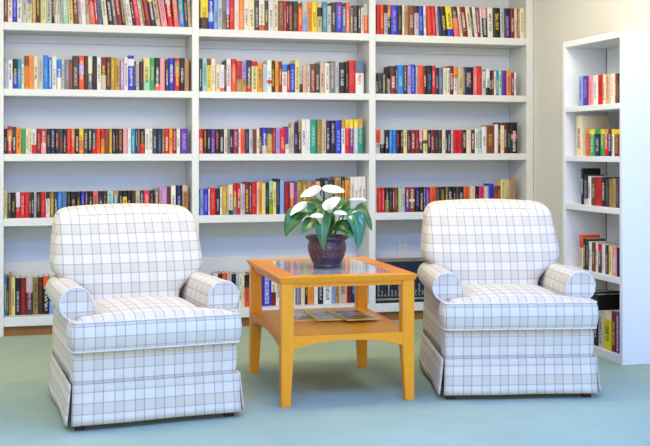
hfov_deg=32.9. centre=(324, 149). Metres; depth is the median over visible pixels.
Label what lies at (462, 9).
hardcover book
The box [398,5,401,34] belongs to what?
hardcover book
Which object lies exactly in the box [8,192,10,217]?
paperback book
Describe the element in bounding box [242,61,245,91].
hardcover book
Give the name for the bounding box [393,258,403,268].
volume
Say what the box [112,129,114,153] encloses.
paperback book
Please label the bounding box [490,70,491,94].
hardcover book
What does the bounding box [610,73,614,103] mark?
paperback book
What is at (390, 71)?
hardcover book
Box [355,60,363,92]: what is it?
hardcover book
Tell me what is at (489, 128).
paperback book
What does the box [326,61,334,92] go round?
hardcover book
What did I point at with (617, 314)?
hardcover book
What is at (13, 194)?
paperback book
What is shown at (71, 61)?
hardcover book
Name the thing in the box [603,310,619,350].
paperback book
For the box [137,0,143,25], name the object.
hardcover book
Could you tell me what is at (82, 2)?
hardcover book
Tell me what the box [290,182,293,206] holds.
hardcover book
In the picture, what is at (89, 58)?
hardcover book
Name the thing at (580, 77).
paperback book
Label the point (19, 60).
hardcover book
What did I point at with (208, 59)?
hardcover book
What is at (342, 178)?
hardcover book
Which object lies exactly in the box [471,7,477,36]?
hardcover book
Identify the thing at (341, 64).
hardcover book
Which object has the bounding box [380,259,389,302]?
volume
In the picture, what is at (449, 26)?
hardcover book
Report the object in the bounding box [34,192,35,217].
paperback book
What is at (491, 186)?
paperback book
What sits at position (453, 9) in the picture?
hardcover book
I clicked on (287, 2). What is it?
hardcover book
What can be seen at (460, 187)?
paperback book
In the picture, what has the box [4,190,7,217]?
paperback book
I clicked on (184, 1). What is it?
hardcover book
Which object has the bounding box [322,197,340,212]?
flower
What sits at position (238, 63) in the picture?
hardcover book
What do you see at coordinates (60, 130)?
paperback book
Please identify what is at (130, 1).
hardcover book
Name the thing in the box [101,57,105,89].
hardcover book
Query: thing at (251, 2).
hardcover book
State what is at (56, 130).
paperback book
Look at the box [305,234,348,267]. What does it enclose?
pot
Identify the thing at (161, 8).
hardcover book
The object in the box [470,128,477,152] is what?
paperback book
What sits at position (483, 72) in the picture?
hardcover book
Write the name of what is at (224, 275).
hardcover book
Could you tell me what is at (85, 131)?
paperback book
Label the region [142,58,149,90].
hardcover book
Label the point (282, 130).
paperback book
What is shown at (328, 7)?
hardcover book
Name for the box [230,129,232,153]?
paperback book
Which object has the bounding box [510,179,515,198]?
paperback book
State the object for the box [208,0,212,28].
hardcover book
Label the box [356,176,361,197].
hardcover book
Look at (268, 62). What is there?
hardcover book
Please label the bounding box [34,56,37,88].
hardcover book
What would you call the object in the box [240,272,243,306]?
hardcover book
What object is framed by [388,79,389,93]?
hardcover book
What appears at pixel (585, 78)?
paperback book
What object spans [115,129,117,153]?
paperback book
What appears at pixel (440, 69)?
hardcover book
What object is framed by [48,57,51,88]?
hardcover book
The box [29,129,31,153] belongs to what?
paperback book
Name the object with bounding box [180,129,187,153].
paperback book
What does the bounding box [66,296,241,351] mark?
seat cushion
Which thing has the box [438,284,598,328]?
seat cushion
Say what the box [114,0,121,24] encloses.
hardcover book
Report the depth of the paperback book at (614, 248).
6.53 m
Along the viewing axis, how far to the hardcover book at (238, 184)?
7.82 m
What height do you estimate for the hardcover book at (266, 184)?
0.222 m
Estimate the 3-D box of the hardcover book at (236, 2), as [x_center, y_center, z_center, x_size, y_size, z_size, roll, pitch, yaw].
[-0.642,-0.957,7.853,0.031,0.216,0.141,0,0,-15]
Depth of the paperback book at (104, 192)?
7.58 m
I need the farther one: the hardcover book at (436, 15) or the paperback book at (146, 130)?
the hardcover book at (436, 15)
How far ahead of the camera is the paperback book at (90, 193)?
7.55 m
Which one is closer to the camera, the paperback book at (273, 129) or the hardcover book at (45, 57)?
the hardcover book at (45, 57)
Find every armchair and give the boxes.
[46,203,244,430]
[417,199,600,399]
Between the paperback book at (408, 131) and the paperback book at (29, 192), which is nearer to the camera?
the paperback book at (29, 192)
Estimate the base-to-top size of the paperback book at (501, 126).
0.212 m
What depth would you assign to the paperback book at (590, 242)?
6.81 m
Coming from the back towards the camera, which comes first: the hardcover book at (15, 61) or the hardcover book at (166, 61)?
the hardcover book at (166, 61)
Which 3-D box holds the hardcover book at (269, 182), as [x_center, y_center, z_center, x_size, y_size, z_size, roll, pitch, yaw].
[-0.402,0.340,7.937,0.028,0.236,0.131,0,0,-15]
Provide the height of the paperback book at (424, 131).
0.174 m
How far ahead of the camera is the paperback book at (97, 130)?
7.56 m
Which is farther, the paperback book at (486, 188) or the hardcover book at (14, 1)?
the paperback book at (486, 188)
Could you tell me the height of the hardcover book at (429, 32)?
0.224 m
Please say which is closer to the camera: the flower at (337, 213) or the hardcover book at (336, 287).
the flower at (337, 213)
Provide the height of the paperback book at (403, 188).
0.181 m
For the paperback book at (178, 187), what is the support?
on the bookcase at (227, 242)
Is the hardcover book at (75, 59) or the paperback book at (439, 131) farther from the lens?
the paperback book at (439, 131)
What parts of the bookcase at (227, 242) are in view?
shelf, shelf, rail, panel, shelf, shelf, shelf, shelf, panel, rail, shelf, shelf, shelf, shelf, rail, shelf, shelf, panel, shelf, shelf, shelf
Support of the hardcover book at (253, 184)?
on the bookcase at (227, 242)
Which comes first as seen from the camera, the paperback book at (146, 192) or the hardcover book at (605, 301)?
the hardcover book at (605, 301)
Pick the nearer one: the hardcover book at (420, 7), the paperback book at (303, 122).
the paperback book at (303, 122)
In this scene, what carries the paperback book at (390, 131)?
on the bookcase at (227, 242)
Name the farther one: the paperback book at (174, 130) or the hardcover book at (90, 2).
the paperback book at (174, 130)
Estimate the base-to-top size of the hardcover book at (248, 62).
0.227 m
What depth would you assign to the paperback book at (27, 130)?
7.44 m
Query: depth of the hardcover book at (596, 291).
6.83 m
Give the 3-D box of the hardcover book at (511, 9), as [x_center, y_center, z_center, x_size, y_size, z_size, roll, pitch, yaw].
[1.400,-0.958,8.396,0.031,0.227,0.154,-1,0,-15]
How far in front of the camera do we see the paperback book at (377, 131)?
8.08 m
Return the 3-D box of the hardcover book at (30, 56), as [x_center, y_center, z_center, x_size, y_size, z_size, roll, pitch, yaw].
[-2.005,-0.526,7.505,0.028,0.230,0.154,0,0,-15]
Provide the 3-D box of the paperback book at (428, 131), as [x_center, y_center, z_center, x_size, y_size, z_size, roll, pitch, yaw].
[0.761,-0.062,8.226,0.028,0.175,0.112,0,0,-15]
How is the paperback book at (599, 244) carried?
on the bookcase at (626, 53)
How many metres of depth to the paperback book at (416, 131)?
8.15 m
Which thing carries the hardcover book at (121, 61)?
on the bookcase at (227, 242)
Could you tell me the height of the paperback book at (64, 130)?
0.170 m
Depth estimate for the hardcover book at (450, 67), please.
8.22 m
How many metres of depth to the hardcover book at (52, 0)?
7.46 m
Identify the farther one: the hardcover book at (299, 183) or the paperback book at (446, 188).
the paperback book at (446, 188)
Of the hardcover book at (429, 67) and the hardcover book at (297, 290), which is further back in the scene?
the hardcover book at (429, 67)
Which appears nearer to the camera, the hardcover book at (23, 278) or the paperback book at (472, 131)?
the hardcover book at (23, 278)
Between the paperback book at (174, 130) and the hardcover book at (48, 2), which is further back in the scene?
the paperback book at (174, 130)
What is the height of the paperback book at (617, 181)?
0.165 m
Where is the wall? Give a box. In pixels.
[533,0,649,264]
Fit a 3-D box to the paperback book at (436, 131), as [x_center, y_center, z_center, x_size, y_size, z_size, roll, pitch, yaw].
[0.819,-0.062,8.241,0.026,0.175,0.100,0,0,-15]
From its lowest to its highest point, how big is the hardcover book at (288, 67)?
0.194 m
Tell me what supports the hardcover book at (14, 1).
on the bookcase at (227, 242)
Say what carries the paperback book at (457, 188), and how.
on the bookcase at (227, 242)
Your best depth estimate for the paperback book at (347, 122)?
8.02 m
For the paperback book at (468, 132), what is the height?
0.176 m
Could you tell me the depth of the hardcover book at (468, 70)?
8.25 m
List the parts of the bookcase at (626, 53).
panel, shelf, shelf, shelf, shelf, shelf, panel, panel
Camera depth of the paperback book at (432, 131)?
8.19 m
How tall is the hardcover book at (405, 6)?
0.221 m
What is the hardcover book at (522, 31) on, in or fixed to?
on the bookcase at (227, 242)
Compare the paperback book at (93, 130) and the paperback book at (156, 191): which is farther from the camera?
the paperback book at (156, 191)
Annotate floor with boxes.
[0,319,649,445]
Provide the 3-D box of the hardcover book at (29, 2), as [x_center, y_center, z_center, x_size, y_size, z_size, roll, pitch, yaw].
[-2.012,-0.979,7.495,0.031,0.243,0.147,0,0,-15]
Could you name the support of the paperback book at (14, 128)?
on the bookcase at (227, 242)
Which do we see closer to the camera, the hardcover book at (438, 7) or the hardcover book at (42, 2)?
the hardcover book at (42, 2)
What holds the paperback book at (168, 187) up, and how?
on the bookcase at (227, 242)
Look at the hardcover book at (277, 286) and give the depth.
7.93 m
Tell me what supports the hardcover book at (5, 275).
on the bookcase at (227, 242)
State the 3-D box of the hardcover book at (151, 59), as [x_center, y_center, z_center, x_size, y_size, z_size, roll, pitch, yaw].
[-1.218,-0.526,7.713,0.030,0.229,0.140,0,0,-15]
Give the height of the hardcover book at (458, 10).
0.225 m
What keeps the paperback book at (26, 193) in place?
on the bookcase at (227, 242)
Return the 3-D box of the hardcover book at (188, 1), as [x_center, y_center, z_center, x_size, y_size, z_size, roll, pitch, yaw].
[-0.972,-0.984,7.776,0.031,0.253,0.163,0,0,-15]
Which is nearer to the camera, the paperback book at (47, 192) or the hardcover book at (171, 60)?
the paperback book at (47, 192)
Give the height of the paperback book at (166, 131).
0.174 m
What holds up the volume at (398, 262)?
on the bookcase at (227, 242)
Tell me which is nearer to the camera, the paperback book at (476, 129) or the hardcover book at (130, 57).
the hardcover book at (130, 57)
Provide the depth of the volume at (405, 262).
8.10 m
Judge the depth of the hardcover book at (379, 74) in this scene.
8.07 m
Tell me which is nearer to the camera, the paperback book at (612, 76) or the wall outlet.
the paperback book at (612, 76)
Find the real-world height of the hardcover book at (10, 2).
0.242 m
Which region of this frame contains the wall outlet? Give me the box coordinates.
[398,237,406,251]
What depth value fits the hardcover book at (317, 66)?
7.95 m
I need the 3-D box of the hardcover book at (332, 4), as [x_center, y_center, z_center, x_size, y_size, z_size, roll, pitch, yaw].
[0.046,-0.959,8.035,0.033,0.221,0.143,0,0,-15]
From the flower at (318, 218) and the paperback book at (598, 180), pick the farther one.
the paperback book at (598, 180)
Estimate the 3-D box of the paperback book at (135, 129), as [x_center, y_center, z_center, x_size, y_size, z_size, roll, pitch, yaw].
[-1.321,-0.061,7.677,0.009,0.173,0.109,0,0,-15]
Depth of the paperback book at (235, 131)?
7.80 m
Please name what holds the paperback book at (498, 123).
on the bookcase at (227, 242)
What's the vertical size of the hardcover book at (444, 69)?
0.201 m
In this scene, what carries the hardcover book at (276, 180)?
on the bookcase at (227, 242)
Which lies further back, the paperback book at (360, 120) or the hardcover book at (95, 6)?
the paperback book at (360, 120)
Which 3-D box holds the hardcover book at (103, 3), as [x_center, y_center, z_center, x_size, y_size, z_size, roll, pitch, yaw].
[-1.536,-0.982,7.614,0.059,0.249,0.146,0,0,-15]
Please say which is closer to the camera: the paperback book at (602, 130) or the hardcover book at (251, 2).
the paperback book at (602, 130)
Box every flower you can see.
[290,201,307,215]
[300,185,322,201]
[310,213,322,223]
[322,185,344,200]
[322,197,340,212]
[333,210,346,221]
[350,198,366,208]
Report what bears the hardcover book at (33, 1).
on the bookcase at (227, 242)
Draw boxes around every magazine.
[278,310,315,321]
[303,309,343,320]
[326,309,380,320]
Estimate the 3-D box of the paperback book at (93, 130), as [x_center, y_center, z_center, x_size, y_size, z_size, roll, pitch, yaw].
[-1.597,-0.060,7.595,0.026,0.172,0.100,0,0,-15]
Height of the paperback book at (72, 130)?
0.171 m
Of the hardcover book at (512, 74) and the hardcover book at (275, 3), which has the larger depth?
the hardcover book at (512, 74)
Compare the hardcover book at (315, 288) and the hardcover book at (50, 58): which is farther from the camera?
the hardcover book at (315, 288)
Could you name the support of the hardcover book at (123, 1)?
on the bookcase at (227, 242)
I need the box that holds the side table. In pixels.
[247,257,417,407]
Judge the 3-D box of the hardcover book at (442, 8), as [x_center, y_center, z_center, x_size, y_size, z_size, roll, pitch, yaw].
[0.865,-0.957,8.260,0.057,0.226,0.154,0,0,-15]
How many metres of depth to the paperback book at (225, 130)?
7.79 m
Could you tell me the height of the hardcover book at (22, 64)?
0.169 m
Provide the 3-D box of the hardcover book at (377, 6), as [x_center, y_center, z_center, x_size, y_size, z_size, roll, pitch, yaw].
[0.375,-0.954,8.121,0.028,0.220,0.142,0,0,-15]
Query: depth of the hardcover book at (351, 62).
8.01 m
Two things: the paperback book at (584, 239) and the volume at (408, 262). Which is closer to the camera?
the paperback book at (584, 239)
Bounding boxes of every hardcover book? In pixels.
[4,0,7,21]
[4,62,7,88]
[4,274,6,315]
[7,275,8,315]
[8,0,12,21]
[8,60,12,88]
[9,271,11,314]
[11,275,14,314]
[13,0,16,21]
[13,59,17,88]
[15,276,20,314]
[17,0,21,21]
[18,59,20,88]
[21,276,25,314]
[22,0,26,21]
[22,64,23,88]
[24,56,28,88]
[26,275,32,314]
[27,0,31,22]
[29,55,32,88]
[32,0,35,22]
[33,275,37,313]
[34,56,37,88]
[36,0,39,22]
[38,56,42,88]
[38,275,42,313]
[40,0,45,22]
[43,55,47,88]
[43,274,48,313]
[46,0,51,22]
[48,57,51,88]
[49,276,52,313]
[52,0,53,22]
[52,56,56,88]
[54,0,57,22]
[57,0,59,22]
[57,60,60,88]
[59,0,62,22]
[61,61,63,88]
[62,0,68,23]
[64,60,69,88]
[68,0,73,23]
[70,60,72,88]
[72,0,78,23]
[72,56,78,89]
[77,0,81,23]
[79,56,83,89]
[80,0,85,23]
[84,56,87,89]
[85,0,89,23]
[88,0,94,23]
[88,57,91,89]
[92,56,95,89]
[94,0,97,23]
[96,0,102,24]
[96,57,100,89]
[100,0,107,24]
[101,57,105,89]
[105,0,113,24]
[106,57,110,89]
[111,0,116,24]
[111,57,114,89]
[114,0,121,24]
[115,58,119,89]
[119,0,125,24]
[120,60,123,89]
[122,0,127,24]
[122,57,127,89]
[125,0,132,24]
[127,55,133,89]
[129,0,135,25]
[132,0,140,25]
[134,62,135,89]
[135,61,138,89]
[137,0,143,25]
[139,62,142,89]
[140,0,145,25]
[142,0,150,25]
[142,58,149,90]
[147,0,155,25]
[150,58,153,90]
[152,0,160,25]
[154,58,159,90]
[157,0,166,25]
[160,58,164,90]
[163,0,172,26]
[165,60,168,90]
[166,58,173,90]
[170,0,178,26]
[174,58,179,90]
[177,0,183,26]
[180,58,183,90]
[183,0,187,26]
[184,59,188,90]
[187,0,190,26]
[199,0,207,28]
[199,58,201,90]
[200,188,202,214]
[201,188,207,214]
[202,58,206,90]
[206,188,209,214]
[207,58,210,90]
[207,187,215,214]
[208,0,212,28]
[211,59,214,90]
[211,271,217,276]
[213,0,217,28]
[215,65,219,90]
[216,188,219,214]
[217,186,221,214]
[218,0,221,28]
[219,185,226,214]
[219,271,226,279]
[220,65,223,91]
[221,61,225,91]
[222,0,225,28]
[223,59,230,91]
[224,271,230,281]
[225,184,232,214]
[226,0,228,29]
[226,185,227,214]
[229,0,233,29]
[230,272,235,285]
[231,59,235,91]
[232,184,236,214]
[233,272,238,306]
[234,0,238,29]
[234,183,240,214]
[236,61,241,91]
[237,272,241,306]
[239,0,243,29]
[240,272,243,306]
[241,182,248,213]
[241,183,241,213]
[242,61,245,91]
[242,184,244,213]
[244,0,248,29]
[244,272,248,306]
[246,60,250,91]
[249,0,253,29]
[249,182,256,213]
[249,183,250,213]
[251,61,256,91]
[254,0,258,29]
[255,181,261,213]
[257,63,261,91]
[257,182,257,213]
[259,0,263,29]
[262,64,266,91]
[262,183,264,213]
[262,275,270,305]
[263,60,271,91]
[264,0,267,30]
[265,183,268,213]
[266,181,272,213]
[268,1,272,30]
[271,281,275,305]
[272,60,274,91]
[272,178,279,213]
[273,1,277,30]
[273,182,275,213]
[275,61,278,91]
[276,284,278,305]
[278,1,283,30]
[279,61,281,91]
[280,179,283,213]
[282,64,286,91]
[284,1,285,30]
[284,181,289,213]
[286,1,288,30]
[287,64,294,92]
[287,66,289,91]
[289,1,292,30]
[290,60,298,92]
[290,181,296,204]
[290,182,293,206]
[293,1,297,30]
[295,287,300,304]
[296,181,301,203]
[298,2,306,31]
[298,7,301,31]
[298,180,306,199]
[299,64,301,92]
[301,287,304,304]
[302,65,306,92]
[305,287,307,304]
[307,2,311,31]
[307,65,309,92]
[307,182,310,199]
[308,287,313,303]
[309,64,314,92]
[312,2,316,31]
[314,287,317,303]
[315,61,323,92]
[315,64,319,92]
[316,179,323,201]
[317,2,321,31]
[318,287,322,303]
[320,178,327,201]
[322,2,326,31]
[323,287,330,303]
[324,63,329,92]
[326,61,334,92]
[327,2,335,32]
[327,6,330,31]
[328,180,333,197]
[330,177,340,196]
[331,286,334,303]
[335,61,338,92]
[335,286,337,302]
[336,2,341,32]
[336,176,344,197]
[338,286,346,302]
[339,62,344,92]
[342,2,349,32]
[342,6,345,32]
[345,60,354,92]
[345,62,348,92]
[345,176,353,198]
[345,179,349,199]
[347,286,349,302]
[350,7,352,32]
[350,286,354,302]
[351,5,357,32]
[351,176,357,197]
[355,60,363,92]
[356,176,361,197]
[358,5,360,32]
[360,4,367,32]
[360,176,365,205]
[361,8,362,32]
[376,5,379,33]
[376,73,381,93]
[376,74,377,93]
[380,5,383,33]
[382,73,385,93]
[384,5,387,34]
[384,66,395,93]
[386,75,387,93]
[388,5,390,34]
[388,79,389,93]
[391,5,397,34]
[396,65,402,93]
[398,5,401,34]
[402,5,403,34]
[403,65,406,93]
[404,5,407,34]
[407,65,410,93]
[408,5,413,34]
[410,64,414,93]
[414,6,418,34]
[415,66,417,93]
[418,65,422,93]
[419,6,422,35]
[423,6,425,35]
[423,66,426,93]
[425,65,431,93]
[426,6,432,35]
[431,6,435,35]
[432,66,435,93]
[435,6,438,35]
[436,68,438,93]
[437,6,442,35]
[439,68,442,94]
[440,6,446,35]
[442,66,453,94]
[443,68,445,94]
[445,6,453,35]
[446,68,449,94]
[451,6,459,36]
[454,67,457,94]
[456,7,462,36]
[458,68,462,94]
[459,7,467,36]
[462,67,472,94]
[463,68,464,94]
[464,7,472,36]
[469,7,473,36]
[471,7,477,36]
[473,67,476,94]
[475,7,479,36]
[476,66,481,94]
[478,7,482,36]
[481,7,486,36]
[482,69,489,94]
[482,71,485,94]
[486,8,492,36]
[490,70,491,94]
[492,8,499,37]
[492,70,493,94]
[494,71,495,94]
[496,70,498,94]
[499,71,501,94]
[500,8,503,37]
[502,71,505,94]
[504,8,509,37]
[506,71,510,94]
[510,8,514,37]
[511,73,513,95]
[514,8,516,37]
[514,73,515,95]
[517,8,519,37]
[520,9,524,37]
[576,116,608,155]
[590,290,619,329]
[593,293,619,345]
[612,311,619,351]
[616,312,619,353]
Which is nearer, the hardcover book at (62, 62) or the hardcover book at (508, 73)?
the hardcover book at (62, 62)
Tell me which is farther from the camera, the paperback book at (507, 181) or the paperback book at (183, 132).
the paperback book at (507, 181)
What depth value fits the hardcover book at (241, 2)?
7.79 m
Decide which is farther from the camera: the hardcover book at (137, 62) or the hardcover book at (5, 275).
the hardcover book at (137, 62)
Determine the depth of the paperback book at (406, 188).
8.14 m
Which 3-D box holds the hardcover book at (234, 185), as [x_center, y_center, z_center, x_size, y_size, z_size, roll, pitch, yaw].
[-0.657,0.352,7.878,0.029,0.213,0.137,0,0,-15]
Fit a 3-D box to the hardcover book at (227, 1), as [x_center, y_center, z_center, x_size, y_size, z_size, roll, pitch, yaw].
[-0.707,-0.956,7.847,0.024,0.215,0.160,0,0,-15]
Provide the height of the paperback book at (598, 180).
0.171 m
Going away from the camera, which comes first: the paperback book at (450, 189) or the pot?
the pot
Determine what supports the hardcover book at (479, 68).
on the bookcase at (227, 242)
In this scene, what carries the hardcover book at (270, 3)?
on the bookcase at (227, 242)
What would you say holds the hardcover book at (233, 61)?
on the bookcase at (227, 242)
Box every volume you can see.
[376,258,386,302]
[376,285,379,302]
[378,260,383,302]
[380,258,393,302]
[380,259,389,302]
[386,258,396,302]
[387,258,400,302]
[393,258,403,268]
[394,258,406,269]
[398,258,410,271]
[402,258,413,272]
[405,258,416,301]
[409,258,420,301]
[412,258,423,301]
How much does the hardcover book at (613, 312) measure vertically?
0.238 m
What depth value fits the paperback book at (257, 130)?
7.84 m
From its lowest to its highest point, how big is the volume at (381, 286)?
0.302 m
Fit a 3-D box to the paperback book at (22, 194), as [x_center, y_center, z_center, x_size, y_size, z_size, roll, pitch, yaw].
[-2.059,0.372,7.490,0.031,0.172,0.103,0,0,-15]
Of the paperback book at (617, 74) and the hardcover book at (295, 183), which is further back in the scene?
the hardcover book at (295, 183)
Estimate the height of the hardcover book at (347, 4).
0.225 m
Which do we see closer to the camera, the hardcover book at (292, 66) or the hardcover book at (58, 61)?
the hardcover book at (58, 61)
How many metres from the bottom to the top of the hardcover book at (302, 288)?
0.232 m
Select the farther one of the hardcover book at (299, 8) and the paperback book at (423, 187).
the paperback book at (423, 187)
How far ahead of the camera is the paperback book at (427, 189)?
8.19 m
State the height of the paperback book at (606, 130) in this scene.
0.163 m
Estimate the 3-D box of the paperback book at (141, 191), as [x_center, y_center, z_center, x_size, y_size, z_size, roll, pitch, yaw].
[-1.284,0.370,7.689,0.026,0.177,0.097,0,0,-15]
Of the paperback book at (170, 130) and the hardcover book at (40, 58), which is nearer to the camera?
the hardcover book at (40, 58)
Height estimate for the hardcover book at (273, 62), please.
0.229 m
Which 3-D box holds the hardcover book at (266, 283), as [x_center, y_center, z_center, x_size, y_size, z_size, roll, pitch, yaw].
[-0.437,1.010,7.988,0.065,0.223,0.149,0,0,-15]
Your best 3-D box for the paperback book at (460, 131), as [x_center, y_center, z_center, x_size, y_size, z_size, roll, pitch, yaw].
[1.003,-0.063,8.290,0.027,0.176,0.109,0,0,-15]
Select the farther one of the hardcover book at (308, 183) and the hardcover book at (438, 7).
the hardcover book at (438, 7)
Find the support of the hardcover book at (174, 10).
on the bookcase at (227, 242)
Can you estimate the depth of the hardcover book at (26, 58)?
7.42 m
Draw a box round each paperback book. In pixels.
[4,129,6,153]
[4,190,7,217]
[7,126,11,153]
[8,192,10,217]
[11,192,15,217]
[13,127,15,153]
[16,128,20,153]
[16,192,19,217]
[20,192,24,217]
[22,129,25,153]
[25,192,28,217]
[26,129,28,153]
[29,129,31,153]
[29,192,30,217]
[31,192,33,217]
[32,129,35,153]
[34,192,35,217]
[36,129,40,153]
[36,192,40,217]
[41,129,45,153]
[41,192,44,216]
[46,129,49,153]
[46,191,49,216]
[50,129,54,153]
[50,191,53,216]
[54,191,56,214]
[55,129,58,153]
[57,191,61,210]
[59,129,62,153]
[62,191,65,207]
[63,129,65,153]
[66,129,70,153]
[67,191,69,206]
[70,191,75,205]
[71,129,74,153]
[75,129,78,153]
[76,191,80,205]
[79,129,82,153]
[81,191,84,204]
[83,129,87,153]
[85,191,87,204]
[88,129,91,153]
[88,191,92,204]
[92,129,95,153]
[93,191,97,204]
[96,129,99,153]
[98,191,102,203]
[100,129,104,153]
[103,191,106,203]
[105,129,108,153]
[107,190,112,203]
[109,129,111,153]
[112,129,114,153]
[112,190,117,203]
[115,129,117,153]
[118,129,122,153]
[118,190,122,203]
[122,190,126,202]
[123,129,126,153]
[127,129,130,153]
[127,190,130,202]
[131,129,134,153]
[131,190,135,202]
[135,129,136,153]
[135,190,139,202]
[137,129,139,153]
[140,129,144,153]
[140,190,143,202]
[144,190,148,203]
[145,129,148,153]
[149,129,151,153]
[149,190,153,203]
[152,129,156,153]
[153,188,158,203]
[157,129,161,153]
[158,186,160,203]
[161,186,166,203]
[162,129,163,153]
[164,129,168,153]
[167,186,169,203]
[169,129,172,153]
[169,185,175,204]
[173,129,175,153]
[176,129,179,153]
[176,185,181,205]
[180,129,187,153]
[182,185,187,209]
[199,129,202,153]
[203,129,206,153]
[207,129,210,153]
[211,129,214,153]
[215,129,218,153]
[219,129,223,153]
[224,129,226,153]
[227,129,229,153]
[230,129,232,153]
[233,129,237,153]
[238,129,240,153]
[241,129,244,153]
[245,129,248,153]
[249,129,252,153]
[253,129,255,153]
[256,129,258,153]
[259,128,266,153]
[259,129,261,153]
[267,128,271,153]
[272,128,275,153]
[276,128,279,153]
[280,128,284,153]
[282,127,287,153]
[288,123,293,153]
[288,128,290,153]
[294,123,297,153]
[295,121,300,153]
[298,120,305,153]
[306,119,309,153]
[310,120,315,153]
[316,119,320,153]
[321,119,325,153]
[326,121,329,153]
[330,120,334,153]
[335,120,340,152]
[338,119,344,152]
[345,120,349,152]
[350,119,352,152]
[353,119,357,152]
[358,118,362,152]
[376,130,379,152]
[377,187,381,211]
[379,187,384,211]
[380,130,383,152]
[382,187,388,211]
[384,130,388,152]
[387,187,391,211]
[389,130,391,152]
[391,187,394,211]
[392,130,395,152]
[393,187,397,211]
[396,130,399,152]
[397,187,401,211]
[400,130,402,152]
[402,187,404,211]
[403,130,406,152]
[405,187,408,211]
[407,130,410,152]
[409,187,414,211]
[411,130,414,152]
[415,130,418,152]
[415,187,418,211]
[419,130,422,152]
[419,187,422,211]
[423,130,426,152]
[423,187,424,211]
[425,187,429,206]
[427,130,430,152]
[430,187,435,202]
[431,130,434,152]
[435,130,437,152]
[436,187,439,200]
[438,130,441,152]
[440,187,444,200]
[441,186,447,199]
[442,130,444,152]
[444,186,452,199]
[445,130,446,152]
[447,130,450,152]
[450,186,455,199]
[451,130,452,152]
[453,130,458,152]
[454,186,458,199]
[457,186,462,198]
[459,130,461,152]
[462,130,465,152]
[463,186,468,198]
[466,130,470,152]
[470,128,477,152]
[471,130,474,152]
[471,186,474,198]
[475,186,478,198]
[476,127,481,152]
[479,186,483,198]
[480,126,485,152]
[484,125,493,152]
[484,183,493,198]
[484,186,488,198]
[492,124,497,152]
[493,122,499,152]
[494,186,497,198]
[496,179,504,198]
[498,186,500,198]
[500,123,506,152]
[500,125,503,152]
[504,122,510,152]
[505,179,509,198]
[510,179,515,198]
[511,122,516,152]
[579,76,582,105]
[580,234,599,268]
[581,168,599,203]
[583,76,588,105]
[583,238,595,269]
[584,174,604,204]
[586,129,589,155]
[586,238,604,269]
[588,176,607,204]
[589,75,592,104]
[589,241,607,270]
[590,129,594,155]
[591,177,601,205]
[592,242,608,271]
[593,75,597,104]
[595,129,600,155]
[596,178,601,205]
[596,242,612,271]
[598,74,602,104]
[598,243,618,272]
[599,310,602,347]
[601,129,604,155]
[602,177,619,206]
[602,244,619,273]
[603,74,605,103]
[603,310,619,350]
[605,129,607,155]
[605,245,614,274]
[606,74,609,103]
[606,179,608,206]
[608,129,611,155]
[609,179,611,206]
[609,245,619,274]
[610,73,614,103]
[612,129,613,155]
[612,178,619,207]
[612,246,619,275]
[614,129,619,155]
[615,73,615,102]
[616,73,619,102]
[616,180,619,207]
[617,247,619,276]
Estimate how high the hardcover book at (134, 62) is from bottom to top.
0.201 m
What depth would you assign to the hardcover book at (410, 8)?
8.12 m
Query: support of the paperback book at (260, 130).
on the bookcase at (227, 242)
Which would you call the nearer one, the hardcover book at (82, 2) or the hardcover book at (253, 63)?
the hardcover book at (82, 2)
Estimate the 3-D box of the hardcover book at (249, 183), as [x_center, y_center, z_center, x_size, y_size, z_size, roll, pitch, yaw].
[-0.550,0.348,7.914,0.013,0.221,0.143,0,0,-15]
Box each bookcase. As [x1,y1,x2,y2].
[0,0,532,336]
[563,30,649,364]
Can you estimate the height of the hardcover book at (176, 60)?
0.231 m
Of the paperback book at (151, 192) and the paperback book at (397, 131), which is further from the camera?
the paperback book at (397, 131)
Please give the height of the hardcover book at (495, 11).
0.226 m
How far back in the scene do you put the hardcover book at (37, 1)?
7.43 m
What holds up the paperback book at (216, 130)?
on the bookcase at (227, 242)
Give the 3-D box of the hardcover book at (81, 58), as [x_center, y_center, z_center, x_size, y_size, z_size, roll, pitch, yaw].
[-1.683,-0.528,7.588,0.033,0.232,0.148,0,0,-15]
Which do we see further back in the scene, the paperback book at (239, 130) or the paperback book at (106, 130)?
the paperback book at (239, 130)
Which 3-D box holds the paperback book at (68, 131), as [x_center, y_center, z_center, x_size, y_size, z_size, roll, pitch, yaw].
[-1.761,-0.060,7.555,0.029,0.171,0.104,0,0,-15]
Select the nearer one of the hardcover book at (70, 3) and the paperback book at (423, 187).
the hardcover book at (70, 3)
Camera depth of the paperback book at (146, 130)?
7.64 m
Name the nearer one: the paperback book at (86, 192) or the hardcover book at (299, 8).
the paperback book at (86, 192)
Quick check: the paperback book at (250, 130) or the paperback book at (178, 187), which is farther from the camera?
the paperback book at (250, 130)
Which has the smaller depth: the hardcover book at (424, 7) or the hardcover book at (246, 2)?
the hardcover book at (246, 2)
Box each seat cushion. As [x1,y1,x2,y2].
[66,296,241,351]
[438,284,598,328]
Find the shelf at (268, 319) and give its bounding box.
[256,307,399,335]
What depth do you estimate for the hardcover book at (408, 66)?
8.12 m
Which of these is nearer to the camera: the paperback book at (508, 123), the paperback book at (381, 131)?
the paperback book at (381, 131)
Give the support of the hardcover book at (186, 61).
on the bookcase at (227, 242)
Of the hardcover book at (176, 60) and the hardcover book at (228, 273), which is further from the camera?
the hardcover book at (228, 273)
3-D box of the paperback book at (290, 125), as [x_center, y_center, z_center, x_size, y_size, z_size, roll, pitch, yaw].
[-0.245,-0.086,7.953,0.021,0.223,0.100,0,0,-15]
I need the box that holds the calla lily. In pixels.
[284,185,371,267]
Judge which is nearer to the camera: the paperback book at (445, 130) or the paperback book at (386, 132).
the paperback book at (386, 132)

